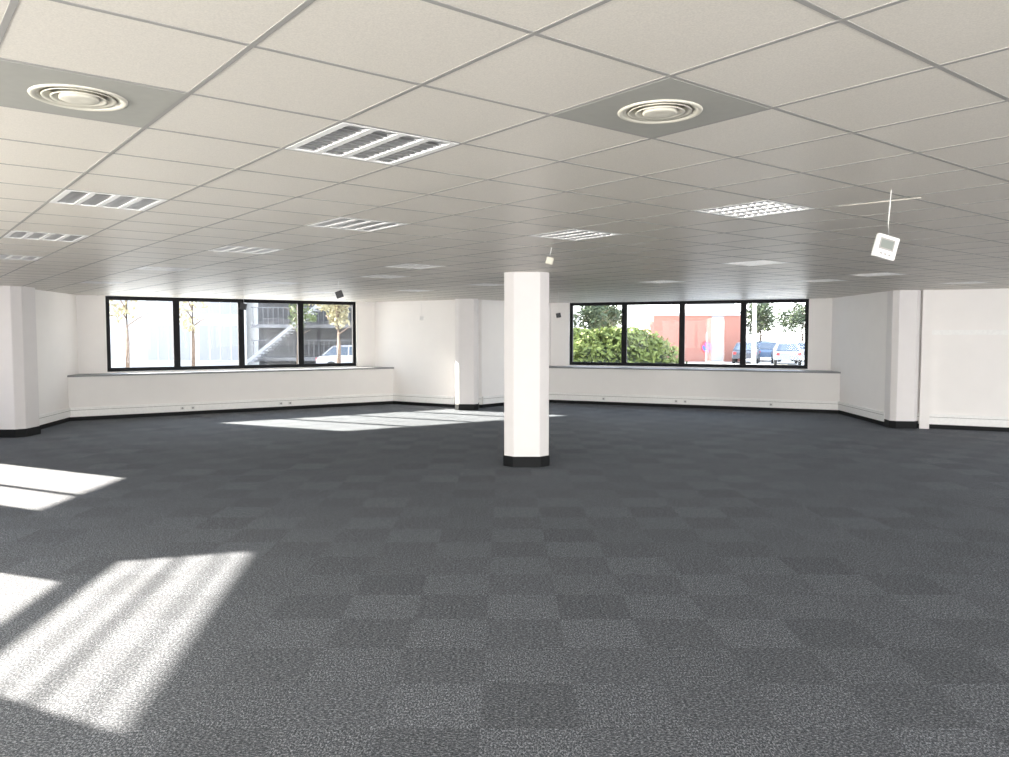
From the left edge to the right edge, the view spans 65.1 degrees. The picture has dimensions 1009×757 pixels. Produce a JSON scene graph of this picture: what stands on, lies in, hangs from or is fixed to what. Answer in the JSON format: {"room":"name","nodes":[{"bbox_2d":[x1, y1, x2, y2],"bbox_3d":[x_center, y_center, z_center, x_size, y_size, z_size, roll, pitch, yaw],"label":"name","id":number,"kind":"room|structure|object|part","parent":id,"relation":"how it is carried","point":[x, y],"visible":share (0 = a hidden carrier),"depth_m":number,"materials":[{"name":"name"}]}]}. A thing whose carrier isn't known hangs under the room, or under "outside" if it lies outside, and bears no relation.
{"room":"open-plan office","nodes":[
{"label":"open-plan office","id":0,"kind":"room"},
{"bbox_2d":[35,290,78,424],"bbox_3d":[-9.720,-0.523,16.775,0.220,3.250,3.234,-1,3,-9],"label":"wall","id":1,"kind":"structure","parent":0,"point":[56,313],"depth_m":16.96,"materials":[{"name":"paint"}]},
{"bbox_2d":[40,417,69,428],"bbox_3d":[-9.540,0.978,16.483,0.015,0.085,2.435,-1,3,-9],"label":"baseboard","id":2,"kind":"structure","parent":1,"relation":"attached to","point":[57,422],"depth_m":16.89,"materials":[{"name":"black plastic"}]},
{"bbox_2d":[39,408,70,424],"bbox_3d":[-9.522,0.821,16.477,0.050,0.200,2.435,-1,3,-9],"label":"trim","id":3,"kind":"structure","parent":1,"relation":"attached to","point":[65,414],"depth_m":16.75,"materials":[{"name":"plastic"}]},
{"bbox_2d":[76,295,374,373],"bbox_3d":[-6.811,-0.725,20.358,7.691,3.250,0.220,-2,4,-33],"label":"wall","id":4,"kind":"structure","parent":0,"point":[91,309],"depth_m":18.50,"materials":[{"name":"paint"}]},
{"bbox_2d":[68,369,392,416],"bbox_3d":[-6.583,0.325,20.075,7.942,0.985,0.600,-2,4,-33],"label":"wall","id":5,"kind":"structure","parent":4,"relation":"attached to","point":[95,391],"depth_m":19.47,"materials":[{"name":"paint"}]},
{"bbox_2d":[70,401,392,420],"bbox_3d":[-6.415,0.789,19.844,7.942,0.085,0.015,-2,4,-33],"label":"baseboard","id":6,"kind":"structure","parent":5,"relation":"attached to","point":[382,402],"depth_m":19.50,"materials":[{"name":"black plastic"}]},
{"bbox_2d":[71,393,392,416],"bbox_3d":[-6.406,0.633,19.820,7.942,0.200,0.050,-2,4,-33],"label":"trim","id":7,"kind":"structure","parent":5,"relation":"attached to","point":[232,404],"depth_m":19.46,"materials":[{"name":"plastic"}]},
{"bbox_2d":[105,296,355,371],"bbox_3d":[-6.782,-1.147,20.341,6.260,1.785,0.060,-2,4,-33],"label":"window","id":8,"kind":"structure","parent":4,"relation":"in","point":[175,301],"depth_m":20.27,"materials":[{"name":"black metal"}]},
{"bbox_2d":[67,367,393,376],"bbox_3d":[-6.575,-0.186,20.034,7.968,0.040,0.630,-2,4,-33],"label":"trim","id":9,"kind":"structure","parent":4,"relation":"attached to","point":[341,368],"depth_m":19.45,"materials":[{"name":"white paint"}]},
{"bbox_2d":[375,300,454,404],"bbox_3d":[-2.476,-0.798,21.670,2.930,3.250,0.220,2,4,32],"label":"wall","id":10,"kind":"structure","parent":0,"point":[421,353],"depth_m":21.46,"materials":[{"name":"paint"}]},
{"bbox_2d":[393,401,454,407],"bbox_3d":[-2.202,0.699,21.440,2.130,0.085,0.015,2,4,32],"label":"baseboard","id":11,"kind":"structure","parent":10,"relation":"attached to","point":[394,402],"depth_m":21.41,"materials":[{"name":"black plastic"}]},
{"bbox_2d":[393,393,454,403],"bbox_3d":[-2.211,0.543,21.416,2.130,0.200,0.050,2,4,32],"label":"trim","id":12,"kind":"structure","parent":10,"relation":"attached to","point":[398,397],"depth_m":21.36,"materials":[{"name":"plastic"}]},
{"bbox_2d":[478,396,481,403],"bbox_3d":[-0.950,0.575,20.840,0.700,0.200,0.050,0,3,0],"label":"trim","id":13,"kind":"structure","parent":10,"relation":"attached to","point":[479,397],"depth_m":20.81,"materials":[{"name":"plastic"}]},
{"bbox_2d":[478,300,481,404],"bbox_3d":[-0.950,-0.755,20.901,0.700,3.250,0.220,0,3,0],"label":"wall pier","id":14,"kind":"object","parent":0,"point":[479,301],"visible":0.07,"depth_m":20.79,"materials":[{"name":"paint"}]},
{"bbox_2d":[0,403,1008,756],"bbox_3d":[0.950,1.444,9.842,24.100,0.100,26.490,0,3,0],"label":"floor","id":15,"kind":"structure","parent":0,"point":[367,580],"depth_m":6.17,"materials":[{"name":"carpet"}]},
{"bbox_2d":[0,286,40,437],"bbox_3d":[-9.420,-0.327,15.126,0.724,2.844,0.724,0,3,0],"label":"column","id":16,"kind":"structure","parent":15,"relation":"on","point":[19,395],"depth_m":14.85,"materials":[{"name":"paint"}]},
{"bbox_2d":[455,299,478,409],"bbox_3d":[-0.970,-0.624,20.397,0.604,2.844,0.604,0,3,0],"label":"column","id":17,"kind":"structure","parent":15,"relation":"on","point":[466,310],"depth_m":20.12,"materials":[{"name":"paint"}]},
{"bbox_2d":[503,272,549,466],"bbox_3d":[0.325,-0.141,11.811,0.684,2.844,0.684,0,3,0],"label":"column","id":18,"kind":"structure","parent":15,"relation":"on","point":[526,294],"depth_m":11.51,"materials":[{"name":"paint"}]},
{"bbox_2d":[883,290,920,428],"bbox_3d":[8.280,-0.402,16.453,0.564,2.844,0.564,0,3,8],"label":"column","id":19,"kind":"structure","parent":15,"relation":"on","point":[903,306],"depth_m":16.22,"materials":[{"name":"paint"}]},
{"bbox_2d":[0,0,1008,302],"bbox_3d":[0.950,-1.446,9.679,24.100,0.001,26.490,0,3,0],"label":"ceiling","id":20,"kind":"structure","parent":0,"point":[418,41],"depth_m":3.92,"materials":[{"name":"tile"}]},
{"bbox_2d":[0,255,41,260],"bbox_3d":[-5.797,-1.472,9.251,0.605,0.108,0.605,-3,4,-38],"label":"ceiling light","id":21,"kind":"object","parent":20,"relation":"attached to","point":[10,257],"visible":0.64,"depth_m":9.32,"materials":[{"name":"white metal"}]},
{"bbox_2d":[3,231,87,241],"bbox_3d":[-4.241,-1.362,7.297,0.605,0.108,0.605,-3,4,-38],"label":"ceiling light","id":22,"kind":"object","parent":20,"relation":"attached to","point":[13,234],"visible":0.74,"depth_m":7.30,"materials":[{"name":"white metal"}]},
{"bbox_2d":[0,60,184,126],"bbox_3d":[-1.618,-1.088,3.004,0.605,0.064,0.605,-3,4,-38],"label":"ceiling vent","id":23,"kind":"object","parent":20,"relation":"in","point":[23,86],"visible":0.97,"depth_m":2.97,"materials":[{"name":"grey metal"}]},
{"bbox_2d":[40,87,116,108],"bbox_3d":[-1.618,-1.088,3.004,0.256,0.064,0.256,0,3,0],"label":"diffuser","id":24,"kind":"object","parent":23,"relation":"attached to","point":[61,97],"depth_m":3.00,"materials":[{"name":"white metal"}]},
{"bbox_2d":[81,281,124,283],"bbox_3d":[-7.053,-1.730,13.835,0.605,0.108,0.605,-3,4,-38],"label":"ceiling light","id":25,"kind":"object","parent":20,"relation":"attached to","point":[93,282],"visible":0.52,"depth_m":13.82,"materials":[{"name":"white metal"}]},
{"bbox_2d":[49,190,166,210],"bbox_3d":[-2.685,-1.252,5.344,0.605,0.108,0.605,-3,4,-38],"label":"ceiling light","id":26,"kind":"object","parent":20,"relation":"attached to","point":[71,197],"visible":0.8,"depth_m":5.35,"materials":[{"name":"white metal"}]},
{"bbox_2d":[136,266,189,270],"bbox_3d":[-4.719,-1.565,10.905,0.605,0.108,0.605,-3,4,-38],"label":"ceiling light","id":27,"kind":"object","parent":20,"relation":"attached to","point":[144,267],"visible":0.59,"depth_m":10.89,"materials":[{"name":"white metal"}]},
{"bbox_2d":[240,297,246,309],"bbox_3d":[-5.271,-1.589,15.936,0.148,0.418,0.036,0,3,0],"label":"sensor","id":28,"kind":"object","parent":20,"relation":"hanging from","point":[243,306],"visible":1,"depth_m":15.93,"materials":[{"name":"black plastic"}]},
{"bbox_2d":[208,246,282,253],"bbox_3d":[-2.774,-1.428,8.463,0.605,0.108,0.605,-3,4,-38],"label":"ceiling light","id":29,"kind":"object","parent":20,"relation":"attached to","point":[236,249],"visible":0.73,"depth_m":8.49,"materials":[{"name":"white metal"}]},
{"bbox_2d":[263,281,300,284],"bbox_3d":[-3.930,-1.735,13.923,0.605,0.108,0.605,-3,4,-38],"label":"ceiling light","id":30,"kind":"object","parent":20,"relation":"attached to","point":[271,282],"visible":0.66,"depth_m":14.03,"materials":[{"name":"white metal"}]},
{"bbox_2d":[335,281,343,298],"bbox_3d":[-2.809,-1.507,13.437,0.148,0.301,0.036,0,3,0],"label":"sensor","id":31,"kind":"object","parent":20,"relation":"hanging from","point":[339,294],"visible":1,"depth_m":13.43,"materials":[{"name":"black plastic"}]},
{"bbox_2d":[308,217,406,231],"bbox_3d":[-1.218,-1.318,6.509,0.605,0.108,0.605,-3,4,-38],"label":"ceiling light","id":32,"kind":"object","parent":20,"relation":"attached to","point":[338,223],"visible":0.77,"depth_m":6.52,"materials":[{"name":"white metal"}]},
{"bbox_2d":[285,122,457,165],"bbox_3d":[-0.639,-1.164,3.779,0.605,0.108,0.605,-3,4,-38],"label":"ceiling light","id":33,"kind":"object","parent":20,"relation":"attached to","point":[343,140],"visible":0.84,"depth_m":3.78,"materials":[{"name":"white metal"}]},
{"bbox_2d":[360,275,410,278],"bbox_3d":[-1.884,-1.647,12.358,0.605,0.108,0.605,-3,4,-38],"label":"ceiling light","id":34,"kind":"object","parent":20,"relation":"attached to","point":[369,276],"visible":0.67,"depth_m":12.37,"materials":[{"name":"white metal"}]},
{"bbox_2d":[384,264,443,268],"bbox_3d":[-1.206,-1.542,10.505,0.605,0.108,0.605,-3,4,-38],"label":"ceiling light","id":35,"kind":"object","parent":20,"relation":"attached to","point":[410,266],"visible":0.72,"depth_m":10.53,"materials":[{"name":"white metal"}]},
{"bbox_2d":[397,289,433,291],"bbox_3d":[-1.873,-1.872,16.354,0.605,0.108,0.605,-3,4,-38],"label":"ceiling light","id":36,"kind":"object","parent":20,"relation":"attached to","point":[409,289],"visible":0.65,"depth_m":16.35,"materials":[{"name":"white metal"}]},
{"bbox_2d":[469,283,503,285],"bbox_3d":[-0.317,-1.762,14.401,0.605,0.108,0.605,-3,4,-38],"label":"ceiling light","id":37,"kind":"object","parent":20,"relation":"attached to","point":[481,284],"visible":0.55,"depth_m":14.38,"materials":[{"name":"white metal"}]},
{"bbox_2d":[0,0,1008,302],"bbox_3d":[0.950,-1.454,9.662,24.115,0.022,26.472,0,3,0],"label":"ceiling grid","id":38,"kind":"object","parent":20,"relation":"attached to","point":[12,5],"depth_m":4.29,"materials":[{"name":"metal"}]},
{"bbox_2d":[545,248,553,264],"bbox_3d":[0.470,-1.275,8.241,0.089,0.181,0.036,0,3,0],"label":"sensor","id":39,"kind":"object","parent":20,"relation":"hanging from","point":[549,260],"visible":1,"depth_m":8.23,"materials":[{"name":"white plastic"}]},
{"bbox_2d":[556,292,560,317],"bbox_3d":[1.159,-1.576,16.938,0.114,0.556,0.036,0,3,0],"label":"sensor","id":40,"kind":"object","parent":20,"relation":"hanging from","point":[558,315],"visible":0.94,"depth_m":16.93,"materials":[{"name":"black plastic"}]},
{"bbox_2d":[530,229,621,240],"bbox_3d":[0.639,-1.356,7.186,0.605,0.108,0.605,-3,4,-38],"label":"ceiling light","id":41,"kind":"object","parent":20,"relation":"attached to","point":[572,234],"visible":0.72,"depth_m":7.19,"materials":[{"name":"white metal"}]},
{"bbox_2d":[555,78,768,137],"bbox_3d":[0.628,-1.099,3.192,0.605,0.064,0.605,-3,4,-38],"label":"ceiling vent","id":42,"kind":"object","parent":20,"relation":"in","point":[668,105],"visible":0.98,"depth_m":3.15,"materials":[{"name":"grey metal"}]},
{"bbox_2d":[628,102,691,121],"bbox_3d":[0.628,-1.099,3.192,0.256,0.064,0.256,0,3,0],"label":"diffuser","id":43,"kind":"object","parent":42,"relation":"attached to","point":[637,111],"depth_m":3.20,"materials":[{"name":"white metal"}]},
{"bbox_2d":[642,280,683,283],"bbox_3d":[2.707,-1.717,13.613,0.605,0.108,0.605,-3,4,-38],"label":"ceiling light","id":44,"kind":"object","parent":20,"relation":"attached to","point":[659,281],"visible":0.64,"depth_m":13.55,"materials":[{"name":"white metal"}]},
{"bbox_2d":[715,291,743,292],"bbox_3d":[4.863,-1.903,16.920,0.605,0.108,0.605,-3,4,-38],"label":"ceiling light","id":45,"kind":"object","parent":20,"relation":"attached to","point":[725,291],"visible":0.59,"depth_m":17.06,"materials":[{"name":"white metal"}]},
{"bbox_2d":[695,200,812,218],"bbox_3d":[1.806,-1.273,5.721,0.605,0.108,0.605,-3,4,-38],"label":"ceiling light","id":46,"kind":"object","parent":20,"relation":"attached to","point":[765,207],"visible":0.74,"depth_m":5.73,"materials":[{"name":"white metal"}]},
{"bbox_2d":[721,260,788,265],"bbox_3d":[3.185,-1.514,10.005,0.605,0.108,0.605,-3,4,-38],"label":"ceiling light","id":47,"kind":"object","parent":20,"relation":"attached to","point":[757,262],"visible":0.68,"depth_m":10.05,"materials":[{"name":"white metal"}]},
{"bbox_2d":[802,279,847,281],"bbox_3d":[5.341,-1.700,13.313,0.605,0.108,0.605,-3,4,-38],"label":"ceiling light","id":48,"kind":"object","parent":20,"relation":"attached to","point":[819,280],"visible":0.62,"depth_m":13.29,"materials":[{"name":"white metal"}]},
{"bbox_2d":[853,272,905,276],"bbox_3d":[5.630,-1.624,11.948,0.605,0.108,0.605,-3,4,-38],"label":"ceiling light","id":49,"kind":"object","parent":20,"relation":"attached to","point":[886,273],"visible":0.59,"depth_m":11.95,"materials":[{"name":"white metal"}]},
{"bbox_2d":[838,197,921,206],"bbox_3d":[2.550,-1.203,5.386,0.532,0.005,0.012,3,4,41],"label":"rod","id":50,"kind":"object","parent":20,"relation":"attached to","point":[919,197],"visible":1,"depth_m":5.37,"materials":[{"name":"metal"}]},
{"bbox_2d":[871,190,899,260],"bbox_3d":[2.392,-0.959,4.951,0.173,0.442,0.039,0,3,-6],"label":"thermostat","id":51,"kind":"object","parent":20,"relation":"hanging from","point":[885,247],"visible":1,"depth_m":4.94,"materials":[{"name":"white plastic"}]},
{"bbox_2d":[941,281,986,284],"bbox_3d":[8.076,-1.733,13.890,0.605,0.108,0.605,-3,4,-38],"label":"ceiling light","id":52,"kind":"object","parent":20,"relation":"attached to","point":[971,282],"visible":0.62,"depth_m":13.83,"materials":[{"name":"white metal"}]},
{"bbox_2d":[482,300,550,404],"bbox_3d":[0.346,-0.818,22.017,0.220,3.250,3.094,3,4,42],"label":"wall","id":53,"kind":"structure","parent":0,"point":[492,310],"depth_m":21.13,"materials":[{"name":"paint"}]},
{"bbox_2d":[482,402,503,407],"bbox_3d":[0.171,0.683,21.728,0.015,0.085,2.303,3,4,42],"label":"baseboard","id":54,"kind":"structure","parent":53,"relation":"attached to","point":[493,404],"depth_m":21.19,"materials":[{"name":"black plastic"}]},
{"bbox_2d":[482,395,503,403],"bbox_3d":[0.184,0.526,21.707,0.050,0.200,2.303,3,4,42],"label":"trim","id":55,"kind":"structure","parent":53,"relation":"attached to","point":[492,399],"depth_m":21.11,"materials":[{"name":"plastic"}]},
{"bbox_2d":[551,298,832,370],"bbox_3d":[4.830,-0.791,21.537,7.854,3.250,0.220,1,4,24],"label":"wall","id":56,"kind":"structure","parent":0,"point":[820,309],"depth_m":20.10,"materials":[{"name":"paint"}]},
{"bbox_2d":[570,299,808,368],"bbox_3d":[4.832,-1.212,21.502,6.440,1.785,0.060,1,4,24],"label":"window","id":57,"kind":"structure","parent":56,"relation":"in","point":[743,319],"depth_m":21.44,"materials":[{"name":"black metal"}]},
{"bbox_2d":[549,368,839,409],"bbox_3d":[4.686,0.262,21.211,7.962,0.985,0.600,1,4,24],"label":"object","id":58,"kind":"structure","parent":56,"relation":"attached to","point":[719,384],"depth_m":20.69,"materials":[{"name":"paint"}]},
{"bbox_2d":[549,366,840,373],"bbox_3d":[4.681,-0.249,21.168,7.983,0.040,0.630,1,4,24],"label":"trim","id":59,"kind":"structure","parent":56,"relation":"attached to","point":[574,367],"depth_m":20.71,"materials":[{"name":"white paint"}]},
{"bbox_2d":[549,392,837,409],"bbox_3d":[4.553,0.570,20.931,7.962,0.200,0.050,1,4,24],"label":"trim","id":60,"kind":"structure","parent":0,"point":[807,404],"depth_m":20.65,"materials":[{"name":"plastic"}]},
{"bbox_2d":[549,400,838,413],"bbox_3d":[4.560,0.727,20.956,7.962,0.085,0.015,1,4,24],"label":"baseboard","id":61,"kind":"structure","parent":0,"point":[550,401],"depth_m":20.70,"materials":[{"name":"black plastic"}]},
{"bbox_2d":[831,291,887,418],"bbox_3d":[8.254,-0.610,18.314,0.220,3.250,3.456,0,3,3],"label":"wall","id":62,"kind":"structure","parent":0,"point":[859,322],"depth_m":17.99,"materials":[{"name":"paint"}]},
{"bbox_2d":[839,410,882,425],"bbox_3d":[8.115,0.892,18.008,0.015,0.085,2.662,0,3,3],"label":"baseboard","id":63,"kind":"structure","parent":62,"relation":"attached to","point":[878,422],"depth_m":17.93,"materials":[{"name":"black plastic"}]},
{"bbox_2d":[838,401,884,421],"bbox_3d":[8.098,0.735,18.000,0.050,0.200,2.662,0,3,3],"label":"trim","id":64,"kind":"structure","parent":62,"relation":"attached to","point":[841,407],"depth_m":17.79,"materials":[{"name":"plastic"}]},
{"bbox_2d":[917,288,1008,426],"bbox_3d":[9.072,-0.492,16.232,2.160,3.250,0.220,2,4,25],"label":"wall","id":65,"kind":"structure","parent":0,"point":[969,373],"depth_m":15.96,"materials":[{"name":"paint"}]},
{"bbox_2d":[919,290,932,428],"bbox_3d":[8.661,-0.390,16.235,0.180,2.845,0.140,2,4,25],"label":"trim","id":66,"kind":"structure","parent":65,"relation":"attached to","point":[927,305],"depth_m":16.17,"materials":[{"name":"paint"}]},
{"bbox_2d":[918,424,1005,431],"bbox_3d":[9.022,0.994,16.210,2.160,0.085,0.015,2,4,25],"label":"baseboard","id":67,"kind":"structure","parent":65,"relation":"attached to","point":[934,426],"depth_m":16.02,"materials":[{"name":"black plastic"}]},
{"bbox_2d":[917,413,1006,426],"bbox_3d":[9.014,0.837,16.185,2.160,0.200,0.050,2,4,25],"label":"trim","id":68,"kind":"structure","parent":65,"relation":"attached to","point":[951,419],"depth_m":15.99,"materials":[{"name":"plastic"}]},
{"bbox_2d":[920,330,1008,334],"bbox_3d":[9.014,-0.940,16.085,2.160,0.100,0.050,2,4,25],"label":"trim","id":69,"kind":"structure","parent":65,"relation":"attached to","point":[934,332],"depth_m":15.90,"materials":[{"name":"plastic"}]},
{"bbox_2d":[1006,360,1008,427],"bbox_3d":[11.610,-0.429,15.108,3.404,3.250,0.220,1,3,23],"label":"wall","id":70,"kind":"structure","parent":0,"point":[1008,360],"depth_m":15.71,"materials":[{"name":"paint"}]},
{"label":"outside","id":71,"kind":"structure","parent":0,"visible":0},
{"bbox_2d":[111,342,803,367],"bbox_3d":[0.000,-2.302,79.997,320.000,0.200,280.000,0,3,0],"label":"ground","id":72,"kind":"structure","parent":71,"point":[763,360],"depth_m":58.27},
{"bbox_2d":[109,300,147,367],"bbox_3d":[-17.243,-3.191,35.991,2.527,6.624,2.667,0,3,0],"label":"tree","id":73,"kind":"object","parent":72,"relation":"on","point":[124,307],"visible":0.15,"depth_m":35.93,"materials":[{"name":"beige plant"}]},
{"bbox_2d":[109,300,258,366],"bbox_3d":[-26.150,-5.640,54.770,19.900,9.400,10.200,0,3,0],"label":"building","id":74,"kind":"structure","parent":72,"relation":"on","point":[151,335],"depth_m":49.92,"materials":[{"name":"paint"}]},
{"bbox_2d":[179,301,208,365],"bbox_3d":[-14.206,-2.899,36.041,2.486,6.034,2.216,3,4,41],"label":"tree","id":75,"kind":"object","parent":72,"relation":"on","point":[191,304],"visible":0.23,"depth_m":35.93,"materials":[{"name":"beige plant"}]},
{"bbox_2d":[247,303,351,364],"bbox_3d":[-10.550,-4.914,48.085,8.100,8.700,7.430,0,3,0],"label":"building","id":76,"kind":"structure","parent":72,"relation":"on","point":[277,342],"depth_m":46.88,"materials":[{"name":"grey concrete"}]},
{"bbox_3d":[-10.550,-3.616,45.489,8.100,1.000,0.040,0,3,0],"label":"railing","id":77,"kind":"part","parent":76,"relation":"part of","materials":[{"name":"grey metal"}]},
{"bbox_3d":[-10.550,-1.719,45.595,8.100,1.000,0.040,0,3,0],"label":"railing","id":78,"kind":"part","parent":76,"relation":"part of","materials":[{"name":"grey metal"}]},
{"bbox_2d":[284,304,317,363],"bbox_3d":[-10.831,-2.768,42.262,2.216,5.074,1.710,-3,4,-38],"label":"tree","id":79,"kind":"object","parent":72,"relation":"on","point":[305,314],"visible":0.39,"depth_m":41.93,"materials":[{"name":"green plant"}]},
{"bbox_2d":[309,304,351,362],"bbox_3d":[-8.495,-2.938,38.904,2.677,5.793,3.108,0,3,0],"label":"tree","id":80,"kind":"object","parent":72,"relation":"on","point":[337,315],"visible":0.38,"depth_m":38.90,"materials":[{"name":"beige plant"}]},
{"bbox_2d":[316,345,351,362],"bbox_3d":[-8.000,-1.072,43.008,4.260,1.500,1.780,0,3,-5],"label":"car","id":81,"kind":"object","parent":72,"relation":"on","point":[330,356],"visible":0.34,"depth_m":42.14,"materials":[{"name":"white paint"}]},
{"bbox_3d":[-8.299,-1.525,42.956,2.868,0.489,1.575,0,3,-5],"label":"cabin glass","id":82,"kind":"part","parent":81,"relation":"part of","materials":[{"name":"glass"}]},
{"bbox_2d":[573,311,579,327],"bbox_3d":[3.500,-5.781,97.329,11.200,4.900,5.200,0,3,0],"label":"building","id":83,"kind":"structure","parent":72,"relation":"on","point":[577,325],"depth_m":94.75,"materials":[{"name":"paint"}]},
{"bbox_2d":[573,327,590,344],"bbox_3d":[3.262,-1.096,35.943,4.150,2.560,3.202,0,3,0],"label":"bush","id":84,"kind":"object","parent":72,"relation":"on","point":[576,330],"visible":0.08,"depth_m":35.49,"materials":[{"name":"green plant"}]},
{"bbox_2d":[573,305,621,332],"bbox_3d":[7.188,-3.829,61.853,3.957,4.997,3.493,2,4,33],"label":"tree","id":85,"kind":"object","parent":72,"relation":"on","point":[593,316],"visible":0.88,"depth_m":61.23,"materials":[{"name":"green plant"}]},
{"bbox_2d":[602,306,627,327],"bbox_3d":[9.486,-4.457,71.859,3.089,5.127,3.771,0,3,0],"label":"tree","id":86,"kind":"object","parent":72,"relation":"on","point":[612,323],"visible":0.23,"depth_m":71.22,"materials":[{"name":"green plant"}]},
{"bbox_2d":[573,325,687,362],"bbox_3d":[4.665,-0.842,31.464,5.468,2.592,3.312,0,3,-7],"label":"bush","id":87,"kind":"object","parent":72,"relation":"on","point":[602,345],"visible":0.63,"depth_m":30.77,"materials":[{"name":"green plant"}]},
{"bbox_2d":[639,313,740,361],"bbox_3d":[14.600,-3.269,62.916,6.800,3.750,6.200,0,3,0],"label":"building","id":88,"kind":"structure","parent":72,"relation":"on","point":[722,330],"depth_m":59.89,"materials":[{"name":"red brick"}]},
{"bbox_3d":[16.150,-2.999,59.891,0.900,3.450,0.070,0,3,0],"label":"pale wall panel","id":89,"kind":"part","parent":88,"relation":"part of","materials":[{"name":"white paint"}]},
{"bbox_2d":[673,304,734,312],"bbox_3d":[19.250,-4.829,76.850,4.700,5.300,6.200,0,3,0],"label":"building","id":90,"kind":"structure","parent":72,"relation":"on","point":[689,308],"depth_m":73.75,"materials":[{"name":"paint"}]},
{"bbox_2d":[700,333,712,363],"bbox_3d":[11.500,-1.508,44.964,0.720,2.150,0.102,0,3,0],"label":"no parking sign","id":91,"kind":"object","parent":72,"relation":"on","point":[706,347],"visible":0.96,"depth_m":44.91,"materials":[{"name":"paint"}]},
{"bbox_2d":[732,342,759,363],"bbox_3d":[17.600,-1.887,57.485,1.780,1.500,4.260,1,3,20],"label":"car","id":92,"kind":"object","parent":72,"relation":"on","point":[736,351],"visible":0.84,"depth_m":55.84,"materials":[{"name":"paint"}]},
{"bbox_3d":[17.497,-2.325,57.177,1.575,0.489,2.868,1,3,20],"label":"cabin glass","id":93,"kind":"part","parent":92,"relation":"part of","materials":[{"name":"glass"}]},
{"bbox_2d":[751,303,756,364],"bbox_3d":[14.970,-3.726,44.861,1.860,6.590,0.320,0,3,0],"label":"lamp post","id":94,"kind":"object","parent":72,"relation":"on","point":[754,316],"visible":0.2,"depth_m":44.84,"materials":[{"name":"metal"}]},
{"bbox_2d":[746,341,768,345],"bbox_3d":[22.500,-2.533,68.967,4.260,1.500,1.780,0,3,0],"label":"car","id":95,"kind":"object","parent":72,"relation":"on","point":[757,342],"visible":0.1,"depth_m":68.33,"materials":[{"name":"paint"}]},
{"bbox_2d":[738,303,777,340],"bbox_3d":[23.045,-4.730,71.206,3.720,5.744,4.386,0,3,0],"label":"tree","id":96,"kind":"object","parent":72,"relation":"on","point":[764,310],"visible":0.7,"depth_m":70.86,"materials":[{"name":"green plant"}]},
{"bbox_2d":[758,342,780,361],"bbox_3d":[20.600,-2.112,61.478,1.780,1.500,4.260,1,3,20],"label":"car","id":97,"kind":"object","parent":72,"relation":"on","point":[765,348],"visible":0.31,"depth_m":59.90,"materials":[{"name":"blue paint"}]},
{"bbox_3d":[20.497,-2.550,61.171,1.575,0.489,2.868,1,3,20],"label":"cabin glass","id":98,"kind":"part","parent":97,"relation":"part of","materials":[{"name":"glass"}]},
{"bbox_2d":[771,343,801,364],"bbox_3d":[19.600,-1.746,54.989,1.780,1.500,4.260,1,3,15],"label":"car","id":99,"kind":"object","parent":72,"relation":"on","point":[781,351],"visible":1,"depth_m":53.29,"materials":[{"name":"silver paint"}]},
{"bbox_3d":[19.522,-2.184,54.673,1.575,0.489,2.868,1,3,15],"label":"cabin glass","id":100,"kind":"part","parent":99,"relation":"part of","materials":[{"name":"glass"}]},
{"bbox_2d":[770,303,804,341],"bbox_3d":[28.250,-4.974,75.977,5.315,5.695,4.135,0,3,0],"label":"tree","id":101,"kind":"object","parent":72,"relation":"on","point":[793,321],"visible":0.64,"depth_m":75.71,"materials":[{"name":"green plant"}]},
{"bbox_2d":[791,342,804,360],"bbox_3d":[23.400,-2.140,61.978,1.780,1.500,4.260,1,3,20],"label":"car","id":102,"kind":"object","parent":72,"relation":"on","point":[801,344],"visible":0.17,"depth_m":60.59,"materials":[{"name":"white paint"}]},
{"bbox_3d":[23.297,-2.578,61.670,1.575,0.489,2.868,1,3,20],"label":"cabin glass","id":103,"kind":"part","parent":102,"relation":"part of","materials":[{"name":"glass"}]}
]}

